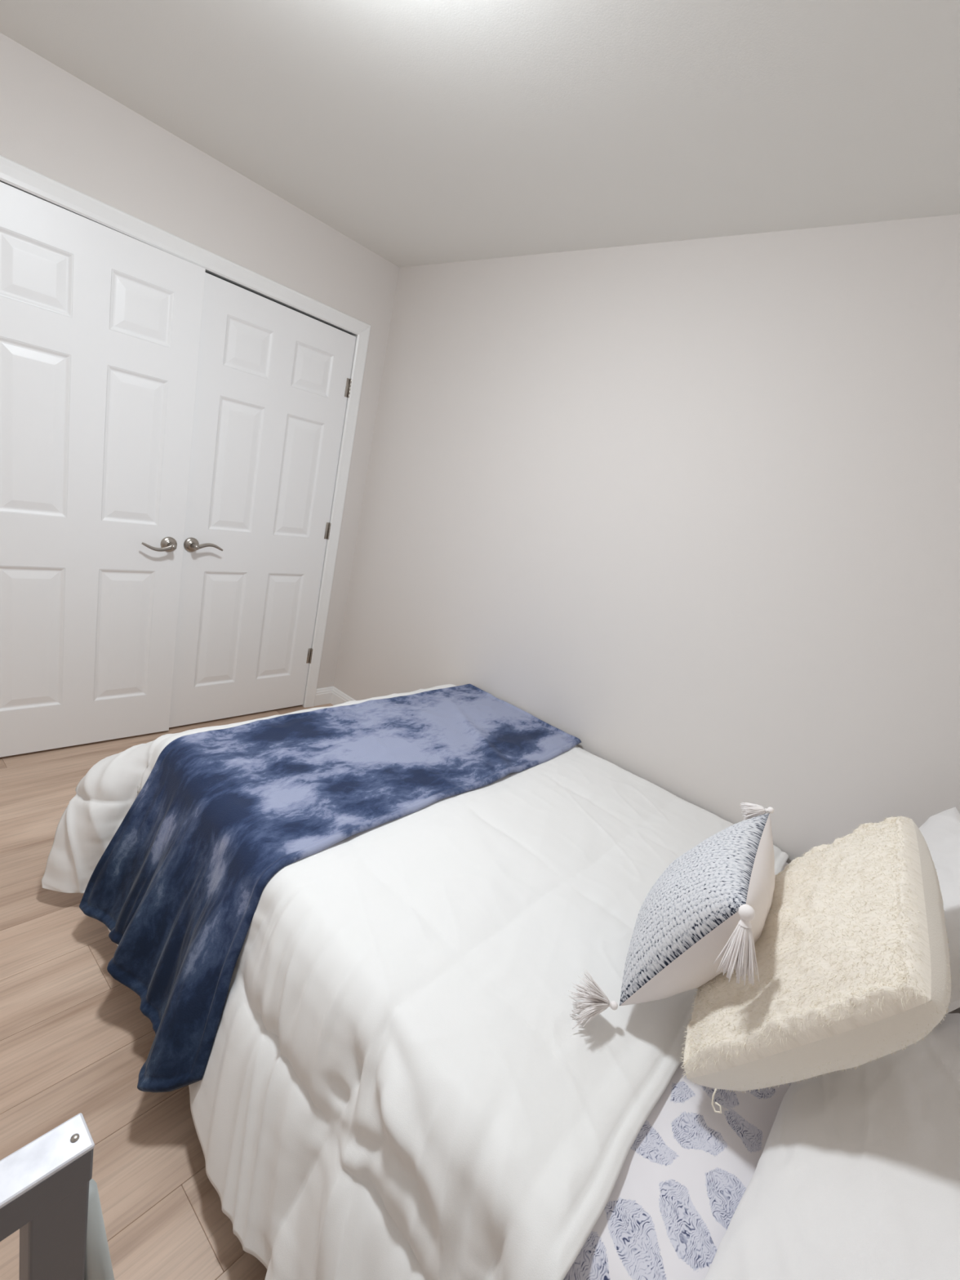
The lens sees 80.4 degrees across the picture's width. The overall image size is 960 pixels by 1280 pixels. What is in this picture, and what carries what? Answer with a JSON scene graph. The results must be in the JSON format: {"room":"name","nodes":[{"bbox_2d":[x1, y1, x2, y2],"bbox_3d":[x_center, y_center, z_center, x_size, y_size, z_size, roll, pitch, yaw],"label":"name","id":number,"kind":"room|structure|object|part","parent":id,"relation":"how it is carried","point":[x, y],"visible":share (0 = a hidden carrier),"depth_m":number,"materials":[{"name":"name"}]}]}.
{"room":"bedroom","nodes":[
{"label":"bedroom","id":0,"kind":"room"},
{"bbox_2d":[0,703,333,1279],"bbox_3d":[-0.971,0.930,1.751,4.030,0.150,3.090,24,18,36],"label":"floor","id":1,"kind":"structure","parent":0,"point":[75,1039],"depth_m":1.31,"materials":[{"name":"brown wood"}]},
{"bbox_2d":[0,1112,114,1279],"bbox_3d":[-0.678,0.871,0.434,0.042,0.753,0.919,24,18,36],"label":"metal frame","id":2,"kind":"object","parent":1,"relation":"on","point":[48,1192],"visible":1,"depth_m":0.56,"materials":[{"name":"grey paint"}]},
{"bbox_3d":[-0.606,0.543,0.346,0.041,0.047,0.628,24,18,36],"label":"rail","id":3,"kind":"part","parent":2,"relation":"part of","materials":[{"name":"white metal"}]},
{"bbox_3d":[-0.601,0.520,0.340,0.042,0.005,0.628,24,18,36],"label":"plate","id":4,"kind":"part","parent":2,"relation":"part of","materials":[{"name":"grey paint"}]},
{"bbox_3d":[-0.499,0.873,0.659,0.038,0.710,0.050,24,18,36],"label":"leg","id":5,"kind":"part","parent":2,"relation":"part of","materials":[{"name":"grey paint"}]},
{"bbox_3d":[0.121,0.840,1.734,1.910,0.488,1.368,24,19,38],"label":"bed","id":6,"kind":"object","parent":1,"relation":"on","visible":0},
{"bbox_2d":[41,684,789,1279],"bbox_3d":[-0.182,0.702,1.802,1.782,0.495,1.708,24,18,36],"label":"comforter","id":7,"kind":"object","parent":6,"relation":"on","point":[397,1082],"visible":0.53,"depth_m":1.07,"materials":[{"name":"white fabric"}]},
{"bbox_2d":[79,684,581,1092],"bbox_3d":[-0.388,0.579,1.975,0.752,0.471,1.719,22,17,32],"label":"throw blanket","id":8,"kind":"object","parent":7,"relation":"on","point":[179,886],"visible":1,"depth_m":1.57,"materials":[{"name":"fabric"}]},
{"bbox_2d":[568,802,774,1029],"bbox_3d":[0.419,0.541,1.158,0.280,0.407,0.496,21,17,28],"label":"knit cushion","id":9,"kind":"object","parent":7,"relation":"on","point":[703,918],"visible":1,"depth_m":1.04,"materials":[{"name":"white fabric"}]},
{"bbox_2d":[563,862,791,1279],"bbox_3d":[0.617,0.957,1.270,0.585,0.303,1.425,24,18,36],"label":"fitted sheet","id":10,"kind":"object","parent":6,"relation":"on","point":[677,1193],"visible":0.06,"depth_m":0.87,"materials":[{"name":"fabric"}]},
{"bbox_2d":[680,815,951,1113],"bbox_3d":[0.588,0.550,1.005,0.301,0.476,0.521,20,17,27],"label":"cushion","id":11,"kind":"object","parent":10,"relation":"on","point":[851,949],"visible":0.82,"depth_m":0.88,"materials":[{"name":"beige fabric"}]},
{"bbox_2d":[704,1013,959,1279],"bbox_3d":[0.654,0.779,0.881,0.337,0.241,0.788,24,18,36],"label":"bed pillow","id":12,"kind":"object","parent":10,"relation":"on","point":[856,1175],"visible":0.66,"depth_m":0.79,"materials":[{"name":"white fabric"}]},
{"bbox_2d":[919,807,959,1013],"bbox_3d":[0.996,0.604,1.286,0.171,0.410,0.799,20,17,27],"label":"bed pillow","id":13,"kind":"object","parent":10,"relation":"on","point":[940,832],"visible":0.26,"depth_m":1.21,"materials":[{"name":"white fabric"}]},
{"bbox_2d":[0,32,399,688],"bbox_3d":[-1.622,-0.686,2.158,0.120,2.433,2.850,24,18,36],"label":"wall","id":14,"kind":"structure","parent":0,"point":[54,124],"depth_m":2.20,"materials":[{"name":"white paint"}]},
{"bbox_2d":[0,182,205,757],"bbox_3d":[-1.547,-0.491,2.218,0.100,2.028,0.767,24,19,38],"label":"door","id":15,"kind":"structure","parent":14,"relation":"in","point":[100,325],"depth_m":2.22,"materials":[{"name":"white paint"}]},
{"bbox_3d":[-1.782,-0.005,2.252,0.035,0.590,0.210,24,19,38],"label":"panel","id":16,"kind":"part","parent":15,"relation":"part of","materials":[{"name":"white paint"}]},
{"bbox_3d":[-1.617,-0.749,2.053,0.035,0.585,0.210,24,19,38],"label":"panel","id":17,"kind":"part","parent":15,"relation":"part of","materials":[{"name":"white paint"}]},
{"bbox_3d":[-1.508,-1.238,1.921,0.035,0.200,0.210,24,19,38],"label":"panel","id":18,"kind":"part","parent":15,"relation":"part of","materials":[{"name":"white paint"}]},
{"bbox_3d":[-1.566,-0.023,2.496,0.035,0.590,0.210,24,19,38],"label":"panel","id":19,"kind":"part","parent":15,"relation":"part of","materials":[{"name":"white paint"}]},
{"bbox_3d":[-1.401,-0.766,2.296,0.035,0.585,0.210,24,19,38],"label":"panel","id":20,"kind":"part","parent":15,"relation":"part of","materials":[{"name":"white paint"}]},
{"bbox_3d":[-1.292,-1.255,2.165,0.035,0.200,0.210,24,19,38],"label":"panel","id":21,"kind":"part","parent":15,"relation":"part of","materials":[{"name":"white paint"}]},
{"bbox_3d":[-1.375,-0.399,2.429,0.052,0.035,0.136,24,19,38],"label":"lever","id":22,"kind":"part","parent":15,"relation":"part of","materials":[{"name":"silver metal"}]},
{"bbox_2d":[0,155,370,707],"bbox_3d":[-1.349,-0.567,2.552,0.138,2.110,1.654,24,18,36],"label":"trim","id":23,"kind":"structure","parent":14,"relation":"attached to","point":[13,174],"depth_m":2.49,"materials":[{"name":"white paint"}]},
{"bbox_2d":[168,271,355,727],"bbox_3d":[-1.063,-0.542,2.821,0.100,2.022,0.767,24,18,36],"label":"door","id":24,"kind":"structure","parent":14,"relation":"in","point":[273,384],"depth_m":2.77,"materials":[{"name":"white paint"}]},
{"bbox_3d":[-1.250,-0.430,2.607,0.052,0.035,0.136,24,18,36],"label":"lever","id":25,"kind":"part","parent":24,"relation":"part of","materials":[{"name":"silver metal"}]},
{"bbox_3d":[-1.303,-0.056,2.840,0.035,0.590,0.210,24,18,36],"label":"panel","id":26,"kind":"part","parent":24,"relation":"part of","materials":[{"name":"white paint"}]},
{"bbox_3d":[-1.137,-0.800,2.640,0.035,0.585,0.210,24,18,36],"label":"panel","id":27,"kind":"part","parent":24,"relation":"part of","materials":[{"name":"white paint"}]},
{"bbox_3d":[-1.028,-1.288,2.509,0.035,0.200,0.210,24,18,36],"label":"panel","id":28,"kind":"part","parent":24,"relation":"part of","materials":[{"name":"white paint"}]},
{"bbox_3d":[-1.095,-0.077,3.090,0.035,0.590,0.210,24,18,36],"label":"panel","id":29,"kind":"part","parent":24,"relation":"part of","materials":[{"name":"white paint"}]},
{"bbox_3d":[-0.929,-0.821,2.890,0.035,0.585,0.210,24,18,36],"label":"panel","id":30,"kind":"part","parent":24,"relation":"part of","materials":[{"name":"white paint"}]},
{"bbox_3d":[-0.820,-1.309,2.759,0.035,0.200,0.210,24,18,36],"label":"panel","id":31,"kind":"part","parent":24,"relation":"part of","materials":[{"name":"white paint"}]},
{"bbox_2d":[314,686,333,706],"bbox_3d":[-0.949,0.342,3.456,0.014,0.106,0.130,24,18,36],"label":"baseboard","id":32,"kind":"structure","parent":14,"relation":"attached to","point":[323,695],"depth_m":3.45,"materials":[{"name":"white paint"}]},
{"bbox_2d":[0,0,959,267],"bbox_3d":[-0.420,-1.484,1.093,4.000,0.120,3.090,24,18,36],"label":"ceiling","id":33,"kind":"structure","parent":0,"point":[420,132],"depth_m":1.52,"materials":[{"name":"white paint"}]},
{"bbox_2d":[333,213,959,1013],"bbox_3d":[0.510,-0.264,2.356,3.320,2.433,0.120,24,18,36],"label":"wall","id":34,"kind":"structure","parent":0,"point":[689,510],"depth_m":2.04,"materials":[{"name":"white paint"}]},
{"bbox_2d":[330,686,355,705],"bbox_3d":[0.224,0.834,2.598,3.080,0.106,0.014,24,18,36],"label":"baseboard","id":35,"kind":"structure","parent":34,"relation":"attached to","point":[338,697],"depth_m":3.45,"materials":[{"name":"white paint"}]}
]}

